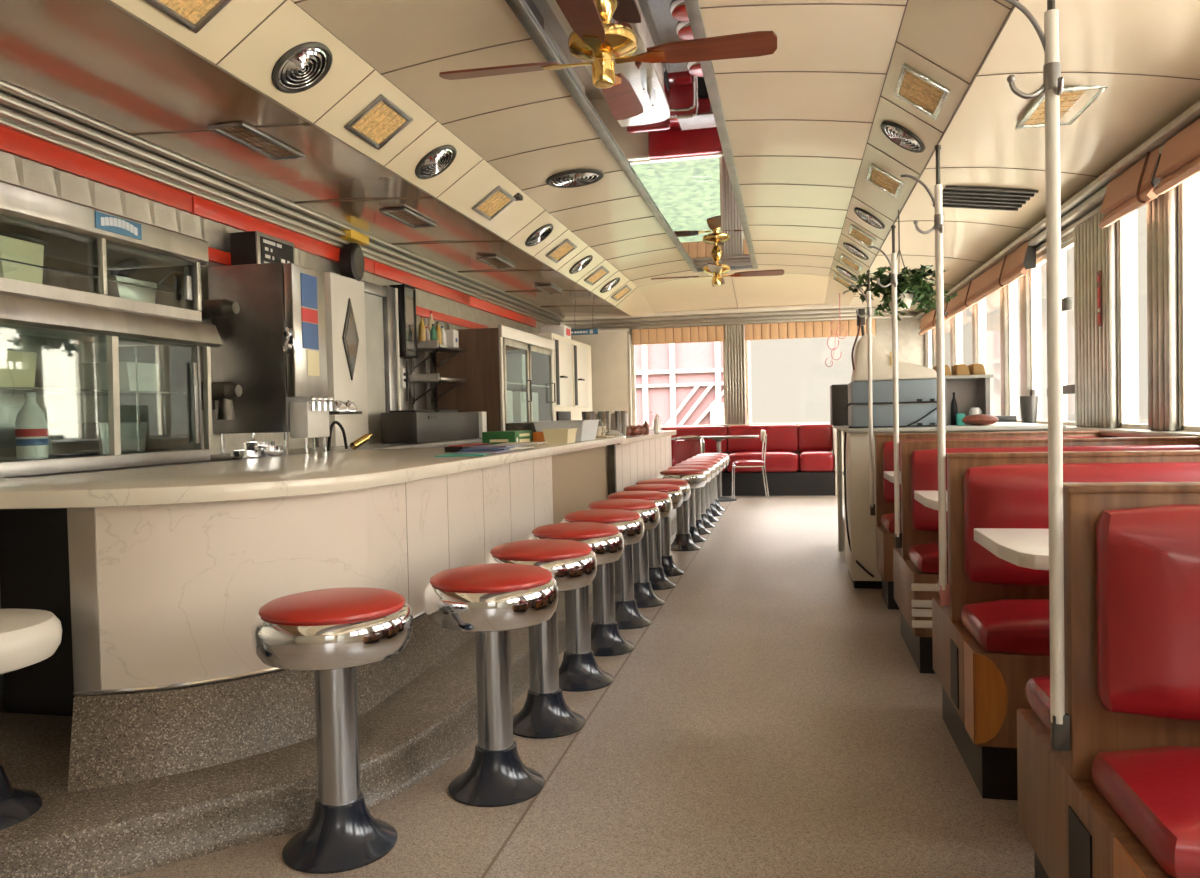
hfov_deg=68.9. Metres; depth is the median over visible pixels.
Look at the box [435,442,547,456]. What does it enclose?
magazine stack
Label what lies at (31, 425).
soda bottle
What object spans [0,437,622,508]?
countertop
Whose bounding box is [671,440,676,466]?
banquette
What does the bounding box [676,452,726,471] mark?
seat cushion
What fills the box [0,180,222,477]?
display case
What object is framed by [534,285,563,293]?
recessed light
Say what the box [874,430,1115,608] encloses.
bench
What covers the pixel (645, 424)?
condiment bottle
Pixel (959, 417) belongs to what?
packet
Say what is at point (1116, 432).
trim
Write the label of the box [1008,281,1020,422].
window
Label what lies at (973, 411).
paper cup
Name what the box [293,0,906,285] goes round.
ceiling
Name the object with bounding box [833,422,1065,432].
countertop
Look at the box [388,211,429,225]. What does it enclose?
diffuser
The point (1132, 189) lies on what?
blind
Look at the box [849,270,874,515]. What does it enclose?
pole
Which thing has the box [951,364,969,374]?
bread loaf
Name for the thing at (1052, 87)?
pole
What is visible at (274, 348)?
refrigerator
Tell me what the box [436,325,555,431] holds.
cabinet
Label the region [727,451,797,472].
seat cushion
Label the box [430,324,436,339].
bottle
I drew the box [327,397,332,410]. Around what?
tap
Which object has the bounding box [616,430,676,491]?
counter
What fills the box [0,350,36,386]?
tub
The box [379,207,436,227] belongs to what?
recessed light
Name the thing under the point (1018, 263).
blind
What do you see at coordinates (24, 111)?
trim
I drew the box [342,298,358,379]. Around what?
window
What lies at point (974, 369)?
bread loaf
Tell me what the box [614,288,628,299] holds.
diffuser
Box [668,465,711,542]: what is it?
counter stool
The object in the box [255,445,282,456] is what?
steel pan
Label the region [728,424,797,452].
cushion
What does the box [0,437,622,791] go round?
counter
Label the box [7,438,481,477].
countertop
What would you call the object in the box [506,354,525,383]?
carton
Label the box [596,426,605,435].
coffee cup
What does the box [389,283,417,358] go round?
upper cabinet
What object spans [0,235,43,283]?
tub
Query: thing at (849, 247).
ceiling vent
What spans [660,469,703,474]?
cushion
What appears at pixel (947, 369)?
bread loaf
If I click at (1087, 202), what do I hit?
trim
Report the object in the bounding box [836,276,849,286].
diffuser
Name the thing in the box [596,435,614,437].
serving tray
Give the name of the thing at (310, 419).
dispenser
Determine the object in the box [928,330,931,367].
window
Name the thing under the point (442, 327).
bottle
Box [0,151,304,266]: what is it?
trim
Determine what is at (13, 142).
trim
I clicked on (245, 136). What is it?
diffuser
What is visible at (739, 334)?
trim
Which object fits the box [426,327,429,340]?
bottle
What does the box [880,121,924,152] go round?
ceiling vent
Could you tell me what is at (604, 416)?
steel cup
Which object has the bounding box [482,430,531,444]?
carton
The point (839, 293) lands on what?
ornament
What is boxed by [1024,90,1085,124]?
diffuser
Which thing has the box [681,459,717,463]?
cushion
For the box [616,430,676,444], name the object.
countertop
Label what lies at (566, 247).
diffuser
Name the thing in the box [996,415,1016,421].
tray
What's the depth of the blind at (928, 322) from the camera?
10.55 m
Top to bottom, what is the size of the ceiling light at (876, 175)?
0.155 m
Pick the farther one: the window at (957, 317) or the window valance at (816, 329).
the window valance at (816, 329)
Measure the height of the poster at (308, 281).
0.187 m
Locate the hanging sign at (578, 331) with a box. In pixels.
[571,313,597,334]
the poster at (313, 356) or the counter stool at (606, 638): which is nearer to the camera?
the counter stool at (606, 638)
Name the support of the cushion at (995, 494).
on the bench at (993, 635)
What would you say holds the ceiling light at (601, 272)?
attached to the ceiling at (92, 58)
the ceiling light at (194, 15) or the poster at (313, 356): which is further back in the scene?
the poster at (313, 356)
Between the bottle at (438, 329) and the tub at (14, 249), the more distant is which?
the bottle at (438, 329)
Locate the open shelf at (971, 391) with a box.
[945,374,992,425]
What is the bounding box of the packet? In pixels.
[956,413,964,424]
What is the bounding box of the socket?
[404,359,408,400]
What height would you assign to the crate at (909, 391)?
0.172 m
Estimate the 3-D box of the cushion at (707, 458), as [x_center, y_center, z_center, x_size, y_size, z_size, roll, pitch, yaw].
[1.075,0.206,9.041,0.364,0.035,0.364,0,2,31]
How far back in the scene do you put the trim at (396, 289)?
7.41 m
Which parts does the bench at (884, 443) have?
rail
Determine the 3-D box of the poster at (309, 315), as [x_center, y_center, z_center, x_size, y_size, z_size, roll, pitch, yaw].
[-1.671,-0.710,5.040,0.003,0.076,0.170,-1,2,12]
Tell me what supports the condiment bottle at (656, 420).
on the counter at (644, 456)
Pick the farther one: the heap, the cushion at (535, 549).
the heap
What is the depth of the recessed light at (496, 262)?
7.88 m
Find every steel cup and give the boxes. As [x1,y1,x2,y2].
[582,411,594,419]
[598,411,610,430]
[614,411,626,436]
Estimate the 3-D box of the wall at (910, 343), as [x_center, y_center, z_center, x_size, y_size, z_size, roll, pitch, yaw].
[1.875,-0.594,12.258,5.304,2.678,0.128,-1,2,12]
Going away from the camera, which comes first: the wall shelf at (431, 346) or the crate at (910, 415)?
the crate at (910, 415)
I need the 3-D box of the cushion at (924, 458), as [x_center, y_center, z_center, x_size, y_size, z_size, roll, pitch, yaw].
[1.995,0.219,3.761,1.245,0.374,0.098,-1,2,12]
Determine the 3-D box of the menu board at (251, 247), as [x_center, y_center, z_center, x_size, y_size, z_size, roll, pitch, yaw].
[-2.092,-1.111,5.458,0.190,0.280,0.408,-1,2,12]
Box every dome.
[332,400,346,410]
[344,400,356,410]
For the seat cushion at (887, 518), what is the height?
0.112 m
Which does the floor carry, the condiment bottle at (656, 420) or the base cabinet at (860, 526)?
the base cabinet at (860, 526)
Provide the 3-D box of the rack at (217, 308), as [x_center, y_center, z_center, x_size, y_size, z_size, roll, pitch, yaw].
[-2.069,-0.652,4.634,0.570,0.153,0.455,-1,2,12]
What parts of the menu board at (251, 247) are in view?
frame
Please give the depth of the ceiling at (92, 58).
4.32 m
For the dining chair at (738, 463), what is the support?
on the floor
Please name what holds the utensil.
attached to the wall at (425, 300)
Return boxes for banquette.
[660,422,836,495]
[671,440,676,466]
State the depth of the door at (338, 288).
6.40 m
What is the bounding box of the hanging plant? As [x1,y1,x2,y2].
[843,210,957,320]
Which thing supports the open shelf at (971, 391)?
on the countertop
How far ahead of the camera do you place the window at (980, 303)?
8.46 m
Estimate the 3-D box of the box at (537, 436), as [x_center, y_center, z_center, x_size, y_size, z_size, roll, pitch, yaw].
[-0.386,-0.009,5.740,0.085,0.076,0.102,-1,2,12]
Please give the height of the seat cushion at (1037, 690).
0.112 m
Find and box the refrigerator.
[208,262,327,454]
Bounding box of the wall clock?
[339,229,368,280]
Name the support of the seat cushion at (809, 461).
on the banquette at (817, 474)
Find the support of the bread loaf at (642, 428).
on the counter at (644, 456)
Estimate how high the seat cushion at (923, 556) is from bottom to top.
0.112 m
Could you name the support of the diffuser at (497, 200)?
attached to the ceiling light at (497, 200)
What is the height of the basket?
0.071 m
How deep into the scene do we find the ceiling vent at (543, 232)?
7.23 m
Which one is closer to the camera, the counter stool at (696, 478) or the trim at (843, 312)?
the counter stool at (696, 478)
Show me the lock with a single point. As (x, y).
(1067, 302)
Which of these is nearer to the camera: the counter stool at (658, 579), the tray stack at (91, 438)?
the tray stack at (91, 438)
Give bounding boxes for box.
[478,412,486,437]
[533,432,544,443]
[830,384,850,425]
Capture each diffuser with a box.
[158,0,219,23]
[220,127,294,156]
[352,101,406,143]
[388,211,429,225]
[478,190,510,216]
[483,258,509,266]
[541,287,557,292]
[550,242,573,259]
[588,269,606,282]
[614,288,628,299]
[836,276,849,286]
[842,257,858,270]
[851,228,871,244]
[870,168,898,193]
[899,71,942,112]
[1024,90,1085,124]
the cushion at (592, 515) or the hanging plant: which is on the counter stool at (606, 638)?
the cushion at (592, 515)
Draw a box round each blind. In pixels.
[919,300,947,334]
[945,241,1035,318]
[1098,147,1161,227]
[1153,118,1199,195]
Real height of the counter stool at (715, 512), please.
0.658 m
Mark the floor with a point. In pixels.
(774, 717)
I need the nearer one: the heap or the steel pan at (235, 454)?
the steel pan at (235, 454)
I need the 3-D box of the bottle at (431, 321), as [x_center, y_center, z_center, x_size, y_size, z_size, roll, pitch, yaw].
[-1.527,-0.997,7.931,0.061,0.323,0.061,-1,2,12]
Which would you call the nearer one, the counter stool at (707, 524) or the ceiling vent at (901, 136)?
the ceiling vent at (901, 136)
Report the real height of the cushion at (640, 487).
0.035 m
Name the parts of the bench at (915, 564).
rail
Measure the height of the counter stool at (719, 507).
0.658 m
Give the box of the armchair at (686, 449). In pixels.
[671,435,704,463]
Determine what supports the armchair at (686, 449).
on the floor
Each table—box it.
[687,435,758,501]
[884,471,900,483]
[914,491,946,510]
[974,528,1048,569]
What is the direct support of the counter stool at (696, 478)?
on the floor
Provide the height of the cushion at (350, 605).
0.035 m
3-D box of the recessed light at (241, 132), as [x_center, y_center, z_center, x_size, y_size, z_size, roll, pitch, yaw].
[-1.701,-1.483,4.370,0.187,0.019,0.544,-1,2,12]
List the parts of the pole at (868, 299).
rod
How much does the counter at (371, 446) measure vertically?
0.931 m
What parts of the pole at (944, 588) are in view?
rod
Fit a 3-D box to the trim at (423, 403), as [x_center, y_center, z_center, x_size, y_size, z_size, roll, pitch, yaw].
[-1.368,-0.560,9.323,0.010,1.207,4.747,-1,2,12]
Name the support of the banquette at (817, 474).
on the floor
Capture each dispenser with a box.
[290,396,332,453]
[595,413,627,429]
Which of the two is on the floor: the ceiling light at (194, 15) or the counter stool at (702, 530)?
the counter stool at (702, 530)
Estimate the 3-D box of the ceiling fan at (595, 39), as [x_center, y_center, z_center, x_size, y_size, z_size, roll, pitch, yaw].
[0.012,-1.630,3.619,1.069,0.336,1.069,-2,2,-34]
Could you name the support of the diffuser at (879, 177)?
attached to the ceiling light at (876, 175)
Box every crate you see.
[845,379,936,409]
[845,403,936,432]
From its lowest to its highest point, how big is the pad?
0.032 m
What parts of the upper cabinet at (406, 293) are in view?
pane, frame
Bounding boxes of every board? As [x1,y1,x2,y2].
[230,231,294,264]
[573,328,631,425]
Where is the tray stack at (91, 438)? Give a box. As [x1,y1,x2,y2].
[48,422,146,454]
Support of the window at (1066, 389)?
in the wall at (1066, 425)
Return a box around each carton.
[78,362,158,392]
[444,329,458,347]
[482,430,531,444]
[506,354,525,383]
[507,390,512,422]
[512,391,526,421]
[532,392,538,420]
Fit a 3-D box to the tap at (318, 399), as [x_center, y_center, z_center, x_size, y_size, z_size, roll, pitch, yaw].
[-1.603,-0.202,4.976,0.044,0.082,0.037,-1,2,12]
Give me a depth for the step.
2.40 m
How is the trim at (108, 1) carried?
attached to the wall at (425, 300)
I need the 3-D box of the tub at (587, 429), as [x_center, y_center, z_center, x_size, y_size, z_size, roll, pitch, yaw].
[-0.235,-0.062,6.358,0.375,0.144,0.553,-1,2,12]
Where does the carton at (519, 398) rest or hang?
in the cabinet at (482, 364)
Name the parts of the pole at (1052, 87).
rod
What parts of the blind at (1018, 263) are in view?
cord, cord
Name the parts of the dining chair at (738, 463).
leg, leg, seat frame, seat, backrest, leg, leg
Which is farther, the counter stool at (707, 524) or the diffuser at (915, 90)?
the counter stool at (707, 524)
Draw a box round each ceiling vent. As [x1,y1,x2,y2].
[271,42,332,93]
[415,145,456,178]
[525,224,553,246]
[546,169,603,187]
[569,255,592,273]
[600,277,619,292]
[836,266,856,280]
[843,242,868,259]
[854,207,884,228]
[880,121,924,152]
[933,186,1037,210]
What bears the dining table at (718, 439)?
on the floor
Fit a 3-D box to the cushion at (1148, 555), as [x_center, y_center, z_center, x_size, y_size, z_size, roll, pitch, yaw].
[1.481,0.292,1.395,1.245,0.374,0.098,-1,2,12]
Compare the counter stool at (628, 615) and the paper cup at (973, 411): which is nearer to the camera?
the counter stool at (628, 615)
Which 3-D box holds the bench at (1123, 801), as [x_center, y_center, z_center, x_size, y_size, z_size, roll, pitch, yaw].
[1.484,0.552,1.479,1.283,0.962,0.799,-1,2,12]
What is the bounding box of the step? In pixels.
[0,509,676,877]
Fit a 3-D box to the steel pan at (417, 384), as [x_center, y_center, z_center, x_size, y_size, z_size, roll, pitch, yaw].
[-1.666,-0.473,7.883,0.012,0.221,0.221,-1,2,12]
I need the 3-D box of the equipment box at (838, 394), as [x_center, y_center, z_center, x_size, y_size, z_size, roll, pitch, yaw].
[1.825,-0.257,6.644,0.136,0.305,0.340,-1,2,12]
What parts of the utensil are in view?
plate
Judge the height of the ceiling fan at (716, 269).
0.336 m
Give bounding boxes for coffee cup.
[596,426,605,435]
[601,426,609,435]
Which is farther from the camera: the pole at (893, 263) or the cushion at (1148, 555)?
the pole at (893, 263)
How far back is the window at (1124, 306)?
4.83 m
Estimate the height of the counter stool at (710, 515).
0.658 m
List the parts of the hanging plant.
pot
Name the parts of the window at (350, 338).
pane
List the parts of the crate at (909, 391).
cord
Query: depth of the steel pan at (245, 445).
4.66 m
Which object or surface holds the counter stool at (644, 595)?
on the floor
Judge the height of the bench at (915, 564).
0.962 m
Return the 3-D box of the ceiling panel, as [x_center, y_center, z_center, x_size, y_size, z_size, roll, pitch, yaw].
[0.080,-1.814,3.886,0.706,0.013,13.175,-1,2,12]
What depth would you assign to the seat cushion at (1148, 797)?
1.36 m
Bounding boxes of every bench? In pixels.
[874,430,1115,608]
[893,436,1199,673]
[932,450,1199,800]
[1017,482,1199,877]
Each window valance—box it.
[632,325,723,344]
[745,319,874,340]
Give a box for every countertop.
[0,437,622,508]
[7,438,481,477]
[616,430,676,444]
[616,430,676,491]
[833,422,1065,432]
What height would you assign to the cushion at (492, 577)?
0.035 m
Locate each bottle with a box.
[15,392,48,458]
[419,316,425,340]
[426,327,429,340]
[428,311,433,331]
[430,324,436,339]
[435,321,441,343]
[441,326,445,344]
[643,421,648,433]
[654,414,659,432]
[951,392,957,424]
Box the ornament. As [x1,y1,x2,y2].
[825,293,846,366]
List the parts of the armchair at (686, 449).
backrest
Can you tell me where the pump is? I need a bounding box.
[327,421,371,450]
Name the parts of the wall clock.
plate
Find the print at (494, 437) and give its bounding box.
[490,433,529,441]
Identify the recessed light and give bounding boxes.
[208,121,304,159]
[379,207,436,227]
[476,256,514,268]
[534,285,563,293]
[1015,85,1106,128]
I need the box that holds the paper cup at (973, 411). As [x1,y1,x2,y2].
[969,407,981,415]
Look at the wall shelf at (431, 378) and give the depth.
7.80 m
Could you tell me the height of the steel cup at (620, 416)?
0.234 m
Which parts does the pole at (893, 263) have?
rod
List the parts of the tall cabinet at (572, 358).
door, door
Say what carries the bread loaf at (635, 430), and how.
on the counter at (644, 456)
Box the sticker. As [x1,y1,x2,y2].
[1097,270,1101,326]
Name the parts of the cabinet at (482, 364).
door, frame, handle, door, handle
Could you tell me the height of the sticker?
0.314 m
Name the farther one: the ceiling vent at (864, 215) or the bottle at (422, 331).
the bottle at (422, 331)
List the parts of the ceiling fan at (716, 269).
blade, blade, blade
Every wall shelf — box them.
[408,373,465,404]
[411,340,464,372]
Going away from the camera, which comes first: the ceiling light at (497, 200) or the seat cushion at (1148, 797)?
the seat cushion at (1148, 797)
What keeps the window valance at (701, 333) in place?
attached to the wall at (910, 343)
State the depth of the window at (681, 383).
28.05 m
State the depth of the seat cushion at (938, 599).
3.09 m
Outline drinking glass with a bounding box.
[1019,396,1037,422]
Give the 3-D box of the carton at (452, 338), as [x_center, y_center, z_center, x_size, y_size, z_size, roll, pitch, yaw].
[-1.437,-0.929,8.172,0.207,0.169,0.128,-1,2,12]
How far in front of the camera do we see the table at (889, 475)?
4.62 m
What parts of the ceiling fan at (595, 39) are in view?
blade, blade, blade, blade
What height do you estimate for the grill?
0.258 m
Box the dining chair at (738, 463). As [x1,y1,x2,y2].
[731,430,769,499]
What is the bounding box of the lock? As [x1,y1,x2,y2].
[1061,297,1072,311]
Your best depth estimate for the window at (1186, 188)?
4.06 m
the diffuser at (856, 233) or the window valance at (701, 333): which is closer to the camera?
the diffuser at (856, 233)
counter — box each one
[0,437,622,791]
[0,438,481,711]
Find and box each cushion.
[259,587,404,623]
[430,563,551,591]
[490,539,591,559]
[532,522,618,537]
[564,509,639,521]
[588,499,655,509]
[608,491,668,499]
[624,484,679,491]
[636,479,687,484]
[660,426,727,452]
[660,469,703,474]
[668,465,708,469]
[675,462,713,466]
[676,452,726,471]
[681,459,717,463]
[687,457,721,460]
[692,455,724,457]
[696,453,727,455]
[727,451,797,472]
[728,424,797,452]
[798,424,832,451]
[799,451,833,471]
[881,512,900,532]
[883,437,1105,503]
[909,542,947,574]
[911,445,1199,531]
[937,577,948,606]
[961,599,1049,656]
[963,462,1199,585]
[1025,676,1050,731]
[1092,746,1199,877]
[1096,504,1199,720]
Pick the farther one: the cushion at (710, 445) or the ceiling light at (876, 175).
the cushion at (710, 445)
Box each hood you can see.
[0,180,208,269]
[0,290,222,346]
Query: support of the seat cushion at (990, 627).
on the bench at (993, 635)
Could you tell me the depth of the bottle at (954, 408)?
5.64 m
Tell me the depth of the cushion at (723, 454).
9.90 m
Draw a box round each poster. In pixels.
[300,273,317,308]
[301,307,317,323]
[302,322,318,349]
[307,350,319,375]
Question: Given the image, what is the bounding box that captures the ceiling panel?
[521,0,751,269]
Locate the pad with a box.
[445,443,492,451]
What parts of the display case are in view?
panel, rack rod, sill, post, post, label plate, panel, door handle, door handle, post, post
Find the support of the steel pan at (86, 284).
on the display case
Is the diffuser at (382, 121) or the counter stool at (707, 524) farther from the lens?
the counter stool at (707, 524)
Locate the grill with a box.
[381,410,478,443]
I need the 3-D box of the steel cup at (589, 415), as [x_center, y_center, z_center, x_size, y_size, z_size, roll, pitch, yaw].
[-0.100,-0.120,7.545,0.116,0.234,0.116,-1,2,12]
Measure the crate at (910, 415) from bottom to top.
0.172 m
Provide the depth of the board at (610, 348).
12.52 m
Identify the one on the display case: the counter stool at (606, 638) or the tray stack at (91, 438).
the tray stack at (91, 438)
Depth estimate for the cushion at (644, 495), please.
5.03 m
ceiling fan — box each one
[439,0,776,119]
[651,253,783,286]
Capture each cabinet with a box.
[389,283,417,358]
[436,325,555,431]
[532,333,591,420]
[833,422,1065,588]
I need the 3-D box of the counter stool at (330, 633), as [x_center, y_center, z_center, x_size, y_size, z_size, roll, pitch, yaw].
[-0.684,0.733,2.277,0.401,0.658,0.401,-1,2,12]
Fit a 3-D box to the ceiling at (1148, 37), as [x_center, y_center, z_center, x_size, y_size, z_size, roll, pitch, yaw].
[2.247,-1.500,4.383,0.994,0.136,15.045,-1,2,12]
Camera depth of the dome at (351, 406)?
5.29 m
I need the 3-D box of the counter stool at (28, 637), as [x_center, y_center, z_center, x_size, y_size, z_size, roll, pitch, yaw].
[-1.586,0.706,2.211,0.401,0.500,0.401,-1,2,12]
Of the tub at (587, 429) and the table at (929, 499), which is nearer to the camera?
the table at (929, 499)
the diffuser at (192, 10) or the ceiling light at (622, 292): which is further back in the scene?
the ceiling light at (622, 292)
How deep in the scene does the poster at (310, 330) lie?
5.04 m
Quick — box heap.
[605,430,625,438]
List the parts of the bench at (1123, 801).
rail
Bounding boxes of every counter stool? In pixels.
[0,609,61,829]
[251,587,412,873]
[423,563,558,806]
[485,539,597,738]
[528,522,623,691]
[561,509,644,656]
[586,499,659,629]
[606,491,672,607]
[623,484,682,589]
[636,479,690,576]
[658,469,706,550]
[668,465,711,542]
[675,462,715,534]
[681,459,719,527]
[687,457,723,521]
[692,455,726,515]
[696,453,729,511]
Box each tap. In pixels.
[308,396,315,410]
[315,396,321,410]
[321,396,327,410]
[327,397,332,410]
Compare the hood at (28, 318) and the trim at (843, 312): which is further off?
the trim at (843, 312)
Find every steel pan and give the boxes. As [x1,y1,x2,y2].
[67,275,156,303]
[230,450,260,458]
[241,441,274,449]
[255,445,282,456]
[409,382,420,398]
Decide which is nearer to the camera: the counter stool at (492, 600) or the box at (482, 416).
the counter stool at (492, 600)
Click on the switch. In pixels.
(518, 196)
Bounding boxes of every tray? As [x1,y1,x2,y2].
[506,422,535,440]
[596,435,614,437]
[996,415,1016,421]
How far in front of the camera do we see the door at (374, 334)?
7.08 m
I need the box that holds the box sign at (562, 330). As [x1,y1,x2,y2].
[540,325,570,338]
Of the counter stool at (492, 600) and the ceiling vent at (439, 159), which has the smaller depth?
the counter stool at (492, 600)
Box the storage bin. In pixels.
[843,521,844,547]
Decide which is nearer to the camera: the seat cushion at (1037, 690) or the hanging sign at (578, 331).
the seat cushion at (1037, 690)
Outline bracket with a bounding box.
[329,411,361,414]
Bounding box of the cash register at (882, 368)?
[851,309,936,381]
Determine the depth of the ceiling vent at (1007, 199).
5.65 m
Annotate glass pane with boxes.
[507,382,548,422]
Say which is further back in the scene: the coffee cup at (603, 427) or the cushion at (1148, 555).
the coffee cup at (603, 427)
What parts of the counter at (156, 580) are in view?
panel, trim, panel, recess panel, recess post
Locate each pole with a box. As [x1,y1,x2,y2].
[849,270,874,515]
[867,225,901,547]
[901,145,949,605]
[1004,0,1069,750]
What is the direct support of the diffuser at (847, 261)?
attached to the ceiling light at (844, 259)
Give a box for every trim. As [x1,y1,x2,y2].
[0,79,564,324]
[0,125,535,326]
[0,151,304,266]
[105,0,1199,307]
[208,247,487,328]
[361,280,397,412]
[395,288,400,409]
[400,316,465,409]
[481,502,730,877]
[505,0,757,271]
[559,307,920,329]
[562,304,871,320]
[725,324,745,426]
[915,100,1199,321]
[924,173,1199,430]
[1047,426,1199,440]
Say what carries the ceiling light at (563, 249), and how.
attached to the ceiling at (92, 58)
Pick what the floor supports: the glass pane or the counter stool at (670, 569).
the counter stool at (670, 569)
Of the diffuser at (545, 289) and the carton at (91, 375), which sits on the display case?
the carton at (91, 375)
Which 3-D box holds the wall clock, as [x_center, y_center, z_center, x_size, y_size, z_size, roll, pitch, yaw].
[-1.871,-1.373,6.621,0.136,0.370,0.289,-1,2,12]
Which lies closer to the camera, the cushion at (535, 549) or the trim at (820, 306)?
the cushion at (535, 549)
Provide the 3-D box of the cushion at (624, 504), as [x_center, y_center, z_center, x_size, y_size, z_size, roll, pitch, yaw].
[0.117,0.341,4.649,0.364,0.035,0.364,-2,2,-8]
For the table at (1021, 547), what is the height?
0.765 m
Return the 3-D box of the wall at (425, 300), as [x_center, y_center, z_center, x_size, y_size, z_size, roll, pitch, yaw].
[-2.275,-0.302,5.401,0.102,2.635,15.045,-1,2,12]
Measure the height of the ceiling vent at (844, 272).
0.172 m
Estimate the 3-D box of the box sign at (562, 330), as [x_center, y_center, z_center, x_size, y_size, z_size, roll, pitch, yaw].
[-0.553,-1.333,11.000,0.320,0.160,0.340,-1,2,12]
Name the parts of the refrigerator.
leg, leg, leg, door, leg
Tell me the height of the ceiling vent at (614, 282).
0.167 m
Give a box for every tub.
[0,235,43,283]
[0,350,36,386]
[532,420,600,440]
[542,428,577,443]
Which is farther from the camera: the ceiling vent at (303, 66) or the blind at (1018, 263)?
the blind at (1018, 263)
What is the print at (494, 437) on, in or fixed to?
attached to the carton at (494, 437)
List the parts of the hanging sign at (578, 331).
plate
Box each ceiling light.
[144,0,230,32]
[344,94,412,149]
[472,186,515,220]
[545,239,576,262]
[584,266,608,285]
[611,285,631,300]
[833,273,853,288]
[839,253,862,272]
[848,224,875,248]
[866,163,903,197]
[893,63,950,118]
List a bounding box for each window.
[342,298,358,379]
[631,327,726,428]
[635,327,751,426]
[745,320,875,425]
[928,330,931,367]
[955,313,959,364]
[978,299,983,364]
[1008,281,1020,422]
[1030,256,1047,423]
[1061,238,1074,424]
[1119,214,1147,428]
[1180,177,1199,430]
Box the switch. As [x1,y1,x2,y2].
[513,193,522,200]
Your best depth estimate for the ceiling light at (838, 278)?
10.18 m
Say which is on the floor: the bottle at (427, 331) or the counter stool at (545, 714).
the counter stool at (545, 714)
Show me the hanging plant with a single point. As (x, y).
(911, 285)
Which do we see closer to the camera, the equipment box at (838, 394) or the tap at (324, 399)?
the tap at (324, 399)
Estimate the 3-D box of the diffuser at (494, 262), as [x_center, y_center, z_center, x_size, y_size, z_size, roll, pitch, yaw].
[-0.935,-1.596,7.899,0.136,0.010,0.493,-1,2,12]
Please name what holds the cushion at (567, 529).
on the counter stool at (579, 671)
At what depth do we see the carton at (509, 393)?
8.85 m
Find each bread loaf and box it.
[626,427,630,435]
[629,426,640,435]
[636,425,645,434]
[933,365,950,375]
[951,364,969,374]
[968,363,985,374]
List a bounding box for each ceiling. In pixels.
[0,0,1012,316]
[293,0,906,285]
[849,0,1199,311]
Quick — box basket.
[962,414,998,425]
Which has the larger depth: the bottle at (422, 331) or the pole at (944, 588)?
the bottle at (422, 331)
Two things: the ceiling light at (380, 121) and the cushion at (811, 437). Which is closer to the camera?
the ceiling light at (380, 121)
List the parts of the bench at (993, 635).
rail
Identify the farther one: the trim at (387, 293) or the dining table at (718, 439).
the dining table at (718, 439)
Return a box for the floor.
[120,492,1034,877]
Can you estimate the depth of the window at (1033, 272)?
6.61 m
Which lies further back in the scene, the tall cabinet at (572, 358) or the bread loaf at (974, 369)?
the tall cabinet at (572, 358)
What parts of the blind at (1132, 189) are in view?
cord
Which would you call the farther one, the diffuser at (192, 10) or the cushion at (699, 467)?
the cushion at (699, 467)
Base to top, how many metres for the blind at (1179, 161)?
0.238 m
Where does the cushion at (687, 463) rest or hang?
on the counter stool at (702, 530)
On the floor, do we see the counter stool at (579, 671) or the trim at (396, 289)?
the counter stool at (579, 671)
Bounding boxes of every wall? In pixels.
[118,245,548,454]
[563,307,924,491]
[1066,425,1199,431]
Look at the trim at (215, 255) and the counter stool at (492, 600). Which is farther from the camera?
the trim at (215, 255)
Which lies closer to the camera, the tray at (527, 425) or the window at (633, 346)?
the tray at (527, 425)
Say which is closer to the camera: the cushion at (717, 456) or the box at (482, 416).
the box at (482, 416)
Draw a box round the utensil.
[400,359,408,400]
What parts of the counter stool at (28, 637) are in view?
seat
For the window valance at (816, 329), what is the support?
attached to the wall at (910, 343)
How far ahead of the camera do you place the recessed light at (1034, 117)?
3.98 m
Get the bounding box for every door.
[319,272,368,446]
[365,293,385,442]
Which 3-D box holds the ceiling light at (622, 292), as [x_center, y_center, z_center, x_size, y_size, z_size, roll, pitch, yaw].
[0.265,-1.792,10.765,0.210,0.150,0.357,-1,2,12]
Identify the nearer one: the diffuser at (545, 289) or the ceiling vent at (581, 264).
the ceiling vent at (581, 264)
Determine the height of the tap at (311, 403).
0.082 m
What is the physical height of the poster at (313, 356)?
0.144 m
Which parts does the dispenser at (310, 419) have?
leg, leg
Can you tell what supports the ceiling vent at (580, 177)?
in the ceiling at (389, 35)
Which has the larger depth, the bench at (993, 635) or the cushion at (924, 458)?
the cushion at (924, 458)
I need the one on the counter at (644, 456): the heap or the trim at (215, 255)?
the heap
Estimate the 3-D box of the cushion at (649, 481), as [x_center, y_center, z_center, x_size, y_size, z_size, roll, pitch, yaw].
[0.431,0.297,6.094,0.364,0.035,0.364,-2,2,-39]
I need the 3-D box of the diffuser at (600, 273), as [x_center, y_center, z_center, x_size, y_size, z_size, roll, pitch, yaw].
[-0.035,-1.753,9.395,0.196,0.010,0.306,-36,-6,11]
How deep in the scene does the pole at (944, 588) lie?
2.77 m

